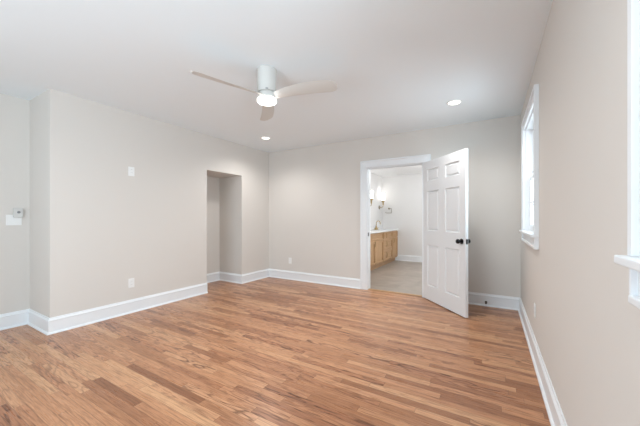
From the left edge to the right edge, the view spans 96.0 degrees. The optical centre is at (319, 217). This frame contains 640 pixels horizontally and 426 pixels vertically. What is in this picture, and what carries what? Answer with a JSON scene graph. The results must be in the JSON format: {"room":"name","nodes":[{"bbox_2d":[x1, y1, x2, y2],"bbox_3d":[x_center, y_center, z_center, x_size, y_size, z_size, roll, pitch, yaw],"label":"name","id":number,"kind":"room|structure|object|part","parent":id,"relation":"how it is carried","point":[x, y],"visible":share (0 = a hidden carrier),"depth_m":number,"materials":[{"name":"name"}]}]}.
{"room":"empty bedroom","nodes":[
{"label":"empty bedroom","id":0,"kind":"room"},
{"bbox_2d":[0,93,218,313],"bbox_3d":[-3.191,-0.070,3.614,0.120,2.540,6.390,0,0,31],"label":"wall","id":1,"kind":"structure","parent":0,"point":[14,111],"depth_m":3.20,"materials":[{"name":"white paint"}]},
{"bbox_2d":[6,215,21,224],"bbox_3d":[-3.374,0.022,3.179,0.010,0.116,0.122,0,0,31],"label":"switch plate","id":2,"kind":"object","parent":1,"relation":"attached to","point":[10,220],"visible":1,"depth_m":3.17,"materials":[{"name":"white plastic"}]},
{"bbox_2d":[13,208,22,216],"bbox_3d":[-3.350,-0.058,3.198,0.032,0.104,0.076,0,0,31],"label":"thermostat","id":3,"kind":"object","parent":1,"relation":"attached to","point":[17,212],"visible":1,"depth_m":3.19,"materials":[{"name":"plastic"}]},
{"bbox_2d":[30,89,268,317],"bbox_3d":[-2.182,-0.070,4.606,0.600,2.540,3.415,0,0,31],"label":"wall","id":4,"kind":"structure","parent":0,"point":[95,227],"depth_m":3.61,"materials":[{"name":"white paint"}]},
{"bbox_2d":[0,283,207,334],"bbox_3d":[-3.252,1.117,2.778,0.630,0.165,4.650,0,0,31],"label":"baseboard","id":5,"kind":"structure","parent":4,"relation":"attached to","point":[46,325],"depth_m":3.28,"materials":[{"name":"white wood"}]},
{"bbox_2d":[128,278,133,287],"bbox_3d":[-2.393,0.825,3.657,0.008,0.116,0.072,0,0,31],"label":"wall outlet","id":6,"kind":"object","parent":4,"relation":"attached to","point":[130,281],"visible":1,"depth_m":3.65,"materials":[{"name":"white plastic"}]},
{"bbox_2d":[128,167,133,175],"bbox_3d":[-2.393,-0.590,3.657,0.008,0.116,0.072,0,0,31],"label":"wall outlet","id":7,"kind":"object","parent":4,"relation":"attached to","point":[130,169],"visible":1,"depth_m":3.65,"materials":[{"name":"white plastic"}]},
{"bbox_2d":[0,260,550,425],"bbox_3d":[-0.133,1.260,3.889,5.095,0.120,9.990,0,0,31],"label":"floor","id":8,"kind":"structure","parent":0,"point":[268,351],"depth_m":2.38,"materials":[{"name":"brown wood"}]},
{"bbox_2d":[370,230,397,270],"bbox_3d":[1.407,0.772,7.229,0.483,0.855,2.425,0,0,31],"label":"vanity cabinet","id":9,"kind":"object","parent":8,"relation":"on","point":[383,245],"visible":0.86,"depth_m":7.08,"materials":[{"name":"brown wood"}]},
{"bbox_3d":[1.115,0.805,6.353,0.021,0.540,0.560,0,0,31],"label":"cabinet door","id":10,"kind":"part","parent":9,"relation":"part of","materials":[{"name":"brown wood"}]},
{"bbox_3d":[1.262,0.440,6.600,0.021,0.150,1.135,0,0,31],"label":"drawer","id":11,"kind":"part","parent":9,"relation":"part of","materials":[{"name":"brown wood"}]},
{"bbox_3d":[1.408,0.805,6.845,0.021,0.540,0.565,0,0,31],"label":"cabinet door","id":12,"kind":"part","parent":9,"relation":"part of","materials":[{"name":"brown wood"}]},
{"bbox_2d":[370,225,398,233],"bbox_3d":[1.396,0.280,7.232,0.480,0.130,2.438,0,0,31],"label":"countertop","id":13,"kind":"structure","parent":9,"relation":"on","point":[380,228],"depth_m":7.59,"materials":[{"name":"white stone"}]},
{"bbox_3d":[1.748,0.440,7.416,0.021,0.150,0.725,0,0,31],"label":"drawer","id":14,"kind":"part","parent":9,"relation":"part of","materials":[{"name":"brown wood"}]},
{"bbox_3d":[1.748,0.670,7.416,0.021,0.270,0.725,0,0,31],"label":"drawer","id":15,"kind":"part","parent":9,"relation":"part of","materials":[{"name":"brown wood"}]},
{"bbox_3d":[1.748,0.945,7.416,0.021,0.260,0.725,0,0,31],"label":"drawer","id":16,"kind":"part","parent":9,"relation":"part of","materials":[{"name":"brown wood"}]},
{"bbox_3d":[2.066,0.440,7.951,0.021,0.150,0.480,0,0,31],"label":"drawer","id":17,"kind":"part","parent":9,"relation":"part of","materials":[{"name":"brown wood"}]},
{"bbox_3d":[2.066,0.805,7.951,0.021,0.540,0.480,0,0,31],"label":"cabinet door","id":18,"kind":"part","parent":9,"relation":"part of","materials":[{"name":"brown wood"}]},
{"bbox_2d":[368,288,421,296],"bbox_3d":[1.195,1.195,4.630,0.874,0.010,0.070,0,0,31],"label":"threshold","id":19,"kind":"object","parent":8,"relation":"on","point":[370,288],"visible":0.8,"depth_m":4.61,"materials":[{"name":"brown wood"}]},
{"bbox_2d":[0,0,552,152],"bbox_3d":[-1.053,-1.390,2.343,5.095,0.100,6.390,0,0,31],"label":"ceiling","id":20,"kind":"structure","parent":0,"point":[395,66],"depth_m":2.45,"materials":[{"name":"white paint"}]},
{"bbox_2d":[190,65,337,120],"bbox_3d":[-0.437,-1.190,2.512,1.111,0.300,1.140,0,0,31],"label":"ceiling fan","id":21,"kind":"object","parent":20,"relation":"hanging from","point":[267,93],"visible":1,"depth_m":2.53,"materials":[{"name":"white metal"}]},
{"bbox_3d":[-0.759,-1.111,2.390,0.603,0.046,0.142,0,0,-43],"label":"blade","id":22,"kind":"part","parent":21,"relation":"part of","materials":[{"name":"beige wood"}]},
{"bbox_2d":[257,96,276,105],"bbox_3d":[-0.481,-1.056,2.614,0.174,0.033,0.174,0,0,31],"label":"diffuser","id":23,"kind":"object","parent":21,"relation":"attached to","point":[262,100],"depth_m":2.58,"materials":[{"name":"white glass"}]},
{"bbox_3d":[-0.536,-1.111,2.966,0.142,0.046,0.603,0,0,-13],"label":"blade","id":24,"kind":"part","parent":21,"relation":"part of","materials":[{"name":"beige wood"}]},
{"bbox_3d":[-0.149,-1.111,2.485,0.603,0.046,0.142,0,0,17],"label":"blade","id":25,"kind":"part","parent":21,"relation":"part of","materials":[{"name":"beige wood"}]},
{"bbox_2d":[447,100,461,105],"bbox_3d":[1.558,-1.337,3.343,0.166,0.006,0.166,0,0,31],"label":"recessed light","id":26,"kind":"object","parent":20,"relation":"in","point":[452,102],"visible":1,"depth_m":3.34,"materials":[{"name":"white plastic"}]},
{"bbox_2d":[370,172,381,225],"bbox_3d":[0.901,0.000,6.992,0.120,2.400,3.600,0,0,31],"label":"wall","id":27,"kind":"structure","parent":0,"point":[375,180],"depth_m":7.96,"materials":[{"name":"white paint"}]},
{"bbox_2d":[370,190,372,204],"bbox_3d":[1.279,-0.472,7.349,0.164,0.455,0.110,0,0,31],"label":"wall sconce","id":28,"kind":"object","parent":27,"relation":"attached to","point":[371,191],"visible":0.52,"depth_m":7.29,"materials":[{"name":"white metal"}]},
{"bbox_2d":[370,225,382,229],"bbox_3d":[1.197,0.265,7.350,0.018,0.100,2.438,0,0,31],"label":"backsplash","id":29,"kind":"structure","parent":27,"relation":"attached to","point":[381,226],"depth_m":7.90,"materials":[{"name":"white stone"}]},
{"bbox_2d":[379,193,384,208],"bbox_3d":[1.754,-0.472,8.148,0.164,0.455,0.110,0,0,31],"label":"wall sconce","id":30,"kind":"object","parent":27,"relation":"attached to","point":[382,194],"visible":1,"depth_m":8.10,"materials":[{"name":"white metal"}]},
{"bbox_2d":[269,115,520,297],"bbox_3d":[0.602,-0.070,5.006,4.975,2.540,0.120,0,0,31],"label":"wall","id":31,"kind":"structure","parent":0,"point":[314,191],"depth_m":4.90,"materials":[{"name":"white paint"}]},
{"bbox_2d":[207,268,359,288],"bbox_3d":[-0.812,1.117,5.402,3.023,0.165,1.024,0,0,1],"label":"baseboard","id":32,"kind":"structure","parent":31,"relation":"attached to","point":[283,274],"depth_m":5.40,"materials":[{"name":"white wood"}]},
{"bbox_2d":[360,154,430,297],"bbox_3d":[1.198,0.124,4.635,1.124,2.152,0.152,0,0,31],"label":"door frame","id":33,"kind":"structure","parent":31,"relation":"attached to","point":[365,166],"depth_m":4.82,"materials":[{"name":"white wood"}]},
{"bbox_2d":[424,148,470,317],"bbox_3d":[1.659,0.179,3.887,0.181,2.018,0.932,0,0,-11],"label":"door","id":34,"kind":"structure","parent":31,"relation":"in","point":[446,241],"depth_m":3.80,"materials":[{"name":"white paint"}]},
{"bbox_3d":[1.683,0.283,3.487,0.073,0.066,0.066,0,0,-11],"label":"knob","id":35,"kind":"part","parent":34,"relation":"part of","materials":[{"name":"black metal"}]},
{"bbox_2d":[370,165,421,176],"bbox_3d":[2.270,-1.250,6.178,3.305,0.100,3.600,0,0,31],"label":"ceiling","id":36,"kind":"structure","parent":0,"point":[409,170],"depth_m":7.44,"materials":[{"name":"white paint"}]},
{"bbox_2d":[382,174,421,255],"bbox_3d":[3.160,0.000,7.673,3.065,2.400,0.120,0,0,31],"label":"wall","id":37,"kind":"structure","parent":0,"point":[403,193],"depth_m":8.06,"materials":[{"name":"white paint"}]},
{"bbox_2d":[395,255,421,261],"bbox_3d":[3.121,1.117,7.609,3.065,0.165,0.030,0,0,31],"label":"baseboard","id":38,"kind":"structure","parent":37,"relation":"attached to","point":[411,258],"depth_m":7.99,"materials":[{"name":"white wood"}]},
{"bbox_2d":[521,0,639,425],"bbox_3d":[1.054,-0.070,1.019,0.120,2.540,6.270,0,0,31],"label":"wall","id":39,"kind":"structure","parent":0,"point":[586,329],"depth_m":1.16,"materials":[{"name":"white paint"}]},
{"bbox_2d":[468,292,566,425],"bbox_3d":[0.561,1.117,1.383,1.100,0.165,6.150,0,0,31],"label":"baseboard","id":40,"kind":"structure","parent":39,"relation":"attached to","point":[555,414],"depth_m":2.45,"materials":[{"name":"white wood"}]},
{"bbox_2d":[519,84,538,249],"bbox_3d":[2.061,-0.409,2.765,0.175,1.324,1.154,0,0,31],"label":"window","id":41,"kind":"structure","parent":39,"relation":"in","point":[529,230],"depth_m":3.10,"materials":[{"name":"white"}]},
{"bbox_3d":[2.024,0.146,2.787,0.090,0.022,1.154,0,0,31],"label":"sill","id":42,"kind":"part","parent":41,"relation":"part of","materials":[{"name":"white wood"}]},
{"bbox_3d":[2.078,-0.153,2.755,0.034,0.576,0.914,0,0,31],"label":"sash","id":43,"kind":"part","parent":41,"relation":"part of","materials":[{"name":"white wood"}]},
{"bbox_2d":[614,0,639,308],"bbox_3d":[0.538,-0.440,0.206,0.175,1.303,1.148,0,0,31],"label":"window","id":44,"kind":"structure","parent":39,"relation":"in","point":[631,260],"depth_m":0.70,"materials":[{"name":"white wood"}]},
{"bbox_3d":[0.502,0.105,0.228,0.090,0.022,1.148,0,0,31],"label":"sill","id":45,"kind":"part","parent":44,"relation":"part of","materials":[{"name":"white wood"}]},
{"bbox_3d":[0.496,-0.498,0.231,0.033,1.185,1.126,0,0,31],"label":"casing","id":46,"kind":"part","parent":44,"relation":"part of","materials":[{"name":"white wood"}]}
]}

